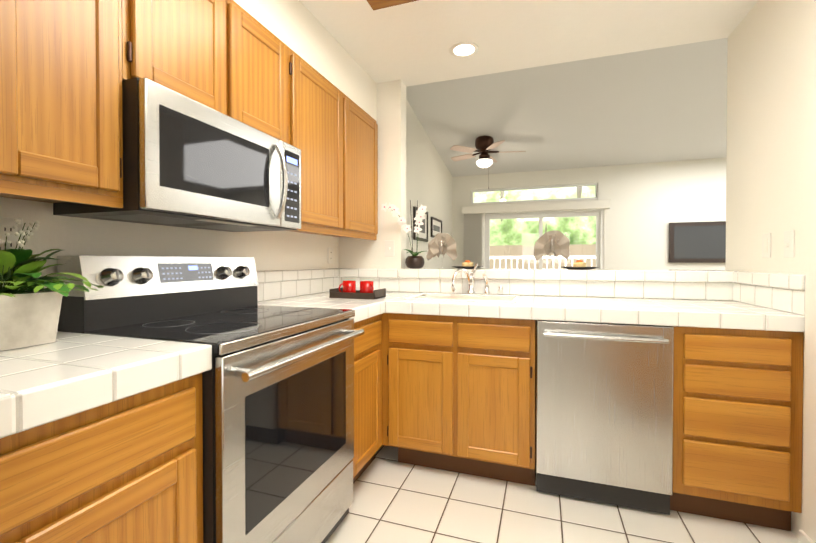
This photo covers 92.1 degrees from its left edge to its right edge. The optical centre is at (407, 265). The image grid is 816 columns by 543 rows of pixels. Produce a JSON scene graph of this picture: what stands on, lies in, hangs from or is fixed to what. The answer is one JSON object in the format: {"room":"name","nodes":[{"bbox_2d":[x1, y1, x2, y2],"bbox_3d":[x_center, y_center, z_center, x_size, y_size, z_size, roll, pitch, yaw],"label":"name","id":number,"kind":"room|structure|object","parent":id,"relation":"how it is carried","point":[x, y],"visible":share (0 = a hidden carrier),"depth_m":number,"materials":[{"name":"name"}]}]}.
{"room":"kitchen","nodes":[
{"label":"kitchen","id":0,"kind":"room"},
{"bbox_2d":[0,197,339,278],"bbox_3d":[-0.704,-0.608,2.674,0.150,3.450,8.870,0,1,19],"label":"wall","id":1,"kind":"structure","parent":0,"point":[76,236],"depth_m":1.57,"materials":[{"name":"white paint"}]},
{"bbox_2d":[0,217,22,249],"bbox_3d":[-1.151,-0.081,1.130,0.008,0.116,0.072,0,1,19],"label":"electrical outlet","id":2,"kind":"object","parent":1,"relation":"attached to","point":[7,224],"visible":0.62,"depth_m":1.13,"materials":[{"name":"white plastic"}]},
{"bbox_2d":[0,0,135,204],"bbox_3d":[-1.009,-0.609,1.019,0.336,0.830,0.322,0,1,19],"label":"upper cabinet","id":3,"kind":"object","parent":1,"relation":"attached to","point":[67,67],"depth_m":0.98,"materials":[{"name":"brown wood"}]},
{"bbox_2d":[136,0,247,124],"bbox_3d":[-0.883,-0.784,1.386,0.336,0.488,0.453,0,1,19],"label":"upper cabinet","id":4,"kind":"object","parent":1,"relation":"attached to","point":[197,50],"depth_m":1.36,"materials":[{"name":"brown wood"}]},
{"bbox_2d":[53,77,300,231],"bbox_3d":[-0.776,-0.349,1.520,0.455,0.377,0.761,0,1,19],"label":"over-the-range microwave","id":5,"kind":"object","parent":4,"relation":"attached to","point":[189,162],"visible":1,"depth_m":1.29,"materials":[{"name":"grey metal"}]},
{"bbox_2d":[248,13,295,146],"bbox_3d":[-0.782,-0.787,1.682,0.336,0.488,0.454,0,1,19],"label":"upper cabinet","id":6,"kind":"object","parent":1,"relation":"attached to","point":[271,63],"depth_m":1.71,"materials":[{"name":"brown wood"}]},
{"bbox_2d":[286,54,351,235],"bbox_3d":[-0.611,-0.622,2.181,0.336,0.830,0.593,0,1,19],"label":"upper cabinet","id":7,"kind":"object","parent":1,"relation":"attached to","point":[323,112],"depth_m":2.13,"materials":[{"name":"brown wood"}]},
{"bbox_2d":[328,247,332,263],"bbox_3d":[-0.561,-0.075,2.852,0.008,0.116,0.072,0,1,19],"label":"electrical outlet","id":8,"kind":"object","parent":1,"relation":"attached to","point":[330,254],"visible":1,"depth_m":2.84,"materials":[{"name":"white plastic"}]},
{"bbox_2d":[333,101,377,239],"bbox_3d":[-0.464,-0.627,2.610,0.336,0.830,0.594,0,1,19],"label":"upper cabinet","id":9,"kind":"object","parent":1,"relation":"attached to","point":[364,128],"depth_m":2.62,"materials":[{"name":"brown wood"}]},
{"bbox_2d":[413,206,427,241],"bbox_3d":[0.165,-0.511,4.935,0.025,0.395,0.570,0,1,19],"label":"picture frame","id":10,"kind":"object","parent":1,"relation":"attached to","point":[422,235],"visible":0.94,"depth_m":4.96,"materials":[{"name":"black"}]},
{"bbox_2d":[431,217,441,237],"bbox_3d":[0.413,-0.536,5.659,0.025,0.280,0.570,0,1,19],"label":"picture frame","id":11,"kind":"object","parent":1,"relation":"attached to","point":[436,225],"visible":0.71,"depth_m":5.60,"materials":[{"name":"black"}]},
{"bbox_2d":[233,0,376,120],"bbox_3d":[-0.913,-1.170,1.338,0.314,0.274,3.319,0,1,19],"label":"soffit","id":12,"kind":"structure","parent":0,"point":[299,28],"depth_m":2.09,"materials":[{"name":"white paint"}]},
{"bbox_2d":[299,0,757,86],"bbox_3d":[-0.117,-1.397,0.360,2.755,0.200,4.890,0,1,19],"label":"ceiling","id":13,"kind":"structure","parent":0,"point":[410,43],"depth_m":2.20,"materials":[{"name":"white paint"}]},
{"bbox_2d":[367,0,417,9],"bbox_3d":[0.206,-1.283,1.186,1.220,0.044,1.220,0,1,19],"label":"box","id":14,"kind":"object","parent":13,"relation":"attached to","point":[377,4],"visible":1,"depth_m":1.90,"materials":[{"name":"brown wood"}]},
{"bbox_2d":[450,42,478,57],"bbox_3d":[0.342,-1.316,2.401,0.176,0.006,0.176,0,1,19],"label":"recessed light","id":15,"kind":"object","parent":13,"relation":"in","point":[463,49],"visible":1,"depth_m":2.39,"materials":[{"name":"white glass"}]},
{"bbox_2d":[340,50,727,300],"bbox_3d":[2.213,-0.601,2.086,5.750,3.450,0.130,0,1,19],"label":"wall","id":16,"kind":"structure","parent":0,"point":[410,167],"depth_m":2.89,"materials":[{"name":"white paint"}]},
{"bbox_2d":[385,240,393,255],"bbox_3d":[-0.134,-0.126,2.830,0.072,0.116,0.014,0,1,19],"label":"light switch","id":17,"kind":"object","parent":16,"relation":"attached to","point":[389,247],"visible":1,"depth_m":2.83,"materials":[{"name":"white plastic"}]},
{"bbox_2d":[326,445,798,542],"bbox_3d":[2.016,1.178,1.762,6.000,0.100,8.970,0,1,19],"label":"floor","id":18,"kind":"structure","parent":0,"point":[395,500],"depth_m":1.76,"materials":[{"name":"tile"}]},
{"bbox_2d":[0,281,211,542],"bbox_3d":[-0.893,0.591,0.908,0.639,1.092,0.482,0,1,19],"label":"base cabinet","id":19,"kind":"object","parent":18,"relation":"on","point":[101,438],"depth_m":0.81,"materials":[{"name":"brown wood"}]},
{"bbox_2d":[0,218,103,350],"bbox_3d":[-0.987,0.042,1.013,0.327,0.326,0.361,0,1,19],"label":"potted plant","id":20,"kind":"object","parent":19,"relation":"on","point":[30,311],"visible":1,"depth_m":1.00,"materials":[{"name":"green plant"}]},
{"bbox_2d":[57,256,364,542],"bbox_3d":[-0.638,0.548,1.483,0.711,1.165,0.769,0,1,19],"label":"range","id":21,"kind":"object","parent":18,"relation":"on","point":[278,413],"visible":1,"depth_m":1.30,"materials":[{"name":"grey metal"}]},
{"bbox_2d":[256,268,387,483],"bbox_3d":[-0.488,0.578,2.055,0.660,1.092,0.406,0,1,19],"label":"base cabinet","id":22,"kind":"object","parent":18,"relation":"on","point":[309,288],"depth_m":2.12,"materials":[{"name":"brown wood"}]},
{"bbox_2d":[329,287,385,298],"bbox_3d":[-0.300,0.163,2.364,0.290,0.052,0.176,0,1,19],"label":"serving tray","id":23,"kind":"object","parent":22,"relation":"on","point":[375,294],"visible":0.85,"depth_m":2.29,"materials":[{"name":"brown wood"}]},
{"bbox_2d":[339,281,355,292],"bbox_3d":[-0.362,0.136,2.381,0.084,0.088,0.097,0,1,19],"label":"mug","id":24,"kind":"object","parent":23,"relation":"on","point":[349,286],"visible":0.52,"depth_m":2.35,"materials":[{"name":"red ceramic"}]},
{"bbox_2d":[360,281,373,292],"bbox_3d":[-0.236,0.136,2.340,0.100,0.088,0.080,0,1,19],"label":"mug","id":25,"kind":"object","parent":23,"relation":"on","point":[366,287],"visible":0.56,"depth_m":2.31,"materials":[{"name":"red ceramic"}]},
{"bbox_2d":[388,263,804,530],"bbox_3d":[0.577,0.555,2.388,2.459,1.131,0.917,0,1,19],"label":"base cabinet","id":26,"kind":"object","parent":18,"relation":"on","point":[462,368],"depth_m":1.94,"materials":[{"name":"brown wood"}]},
{"bbox_2d":[381,200,426,268],"bbox_3d":[0.004,-0.225,2.749,0.253,0.490,0.419,0,1,19],"label":"orchid","id":27,"kind":"object","parent":26,"relation":"on","point":[414,261],"visible":1,"depth_m":2.78,"materials":[{"name":"white plant"}]},
{"bbox_2d":[426,233,456,268],"bbox_3d":[0.239,-0.107,2.780,0.224,0.253,0.187,0,1,19],"label":"napkin","id":28,"kind":"object","parent":26,"relation":"on","point":[441,243],"visible":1,"depth_m":2.76,"materials":[{"name":"fabric"}]},
{"bbox_2d":[404,293,519,302],"bbox_3d":[0.332,0.272,2.329,0.624,0.179,0.394,0,1,19],"label":"sink","id":29,"kind":"object","parent":26,"relation":"in","point":[484,298],"depth_m":2.43,"materials":[{"name":"white ceramic"}]},
{"bbox_2d":[452,260,482,268],"bbox_3d":[0.415,-0.010,2.736,0.216,0.060,0.216,0,1,19],"label":"plate","id":30,"kind":"object","parent":26,"relation":"on","point":[467,264],"visible":0.98,"depth_m":2.70,"materials":[{"name":"grey ceramic"}]},
{"bbox_2d":[451,263,502,293],"bbox_3d":[0.443,0.082,2.497,0.306,0.194,0.175,0,1,19],"label":"faucet","id":31,"kind":"object","parent":26,"relation":"on","point":[469,274],"depth_m":2.55,"materials":[{"name":"silver metal"}]},
{"bbox_2d":[533,230,569,268],"bbox_3d":[0.930,-0.103,2.551,0.222,0.251,0.201,0,1,19],"label":"napkin","id":32,"kind":"object","parent":26,"relation":"on","point":[556,243],"visible":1,"depth_m":2.54,"materials":[{"name":"fabric"}]},
{"bbox_2d":[561,260,598,269],"bbox_3d":[1.091,-0.007,2.504,0.232,0.060,0.232,0,1,19],"label":"plate","id":33,"kind":"object","parent":26,"relation":"on","point":[579,264],"visible":1,"depth_m":2.46,"materials":[{"name":"grey ceramic"}]},
{"bbox_2d":[536,320,673,514],"bbox_3d":[0.983,0.688,2.079,0.570,0.873,0.659,0,1,19],"label":"dishwasher","id":34,"kind":"object","parent":18,"relation":"on","point":[604,414],"visible":0.98,"depth_m":1.81,"materials":[{"name":"grey metal"}]},
{"bbox_2d":[406,38,727,176],"bbox_3d":[2.809,-1.861,4.040,5.900,0.804,3.980,0,1,19],"label":"ceiling","id":35,"kind":"structure","parent":0,"point":[666,104],"depth_m":4.51,"materials":[{"name":"white paint"}]},
{"bbox_2d":[450,135,525,188],"bbox_3d":[1.051,-1.382,5.321,1.036,0.715,1.019,0,1,19],"label":"ceiling fan","id":36,"kind":"object","parent":35,"relation":"hanging from","point":[484,144],"visible":0.98,"depth_m":5.22,"materials":[{"name":"brown wood"}]},
{"bbox_2d":[452,157,726,269],"bbox_3d":[3.501,-0.643,5.841,5.750,3.450,0.150,0,1,19],"label":"wall","id":37,"kind":"structure","parent":0,"point":[649,202],"depth_m":5.79,"materials":[{"name":"white paint"}]},
{"bbox_2d":[462,183,609,268],"bbox_3d":[1.976,-0.096,6.280,2.215,2.345,0.240,0,1,19],"label":"window","id":38,"kind":"structure","parent":37,"relation":"in","point":[477,235],"depth_m":6.30,"materials":[{"name":"white"}]},
{"bbox_2d":[490,256,595,268],"bbox_3d":[2.436,0.484,6.991,4.600,1.330,1.290,0,1,19],"label":"balcony railing","id":39,"kind":"object","parent":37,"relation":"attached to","point":[532,257],"depth_m":7.55,"materials":[{"name":"white wood"}]},
{"bbox_2d":[668,221,725,262],"bbox_3d":[4.212,-0.330,5.493,0.975,0.570,0.051,0,1,19],"label":"wall-mounted tv","id":40,"kind":"object","parent":37,"relation":"attached to","point":[697,242],"visible":0.56,"depth_m":5.52,"materials":[{"name":"black"}]},
{"bbox_2d":[728,0,815,542],"bbox_3d":[1.088,-0.171,-0.103,0.168,2.640,4.770,0,1,19],"label":"wall","id":41,"kind":"structure","parent":0,"point":[770,174],"depth_m":1.77,"materials":[{"name":"white paint"}]},
{"bbox_2d":[762,233,770,257],"bbox_3d":[1.697,-0.096,1.862,0.007,0.116,0.072,0,1,19],"label":"light switch","id":42,"kind":"object","parent":41,"relation":"attached to","point":[766,245],"visible":1,"depth_m":1.85,"materials":[{"name":"white plastic"}]},
{"bbox_2d":[784,230,794,257],"bbox_3d":[1.635,-0.094,1.693,0.014,0.116,0.072,0,1,19],"label":"light switch","id":43,"kind":"object","parent":41,"relation":"attached to","point":[789,243],"visible":1,"depth_m":1.69,"materials":[{"name":"white plastic"}]},
{"bbox_2d":[799,530,813,542],"bbox_3d":[1.396,1.093,1.051,0.042,0.084,1.105,0,1,19],"label":"baseboard","id":44,"kind":"structure","parent":41,"relation":"attached to","point":[804,537],"depth_m":1.53,"materials":[{"name":"white"}]},
{"label":"outside","id":45,"kind":"structure","parent":0,"visible":0},
{"bbox_2d":[473,186,595,268],"bbox_3d":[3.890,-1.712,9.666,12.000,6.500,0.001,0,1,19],"label":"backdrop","id":46,"kind":"structure","parent":45,"point":[510,226],"depth_m":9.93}
]}

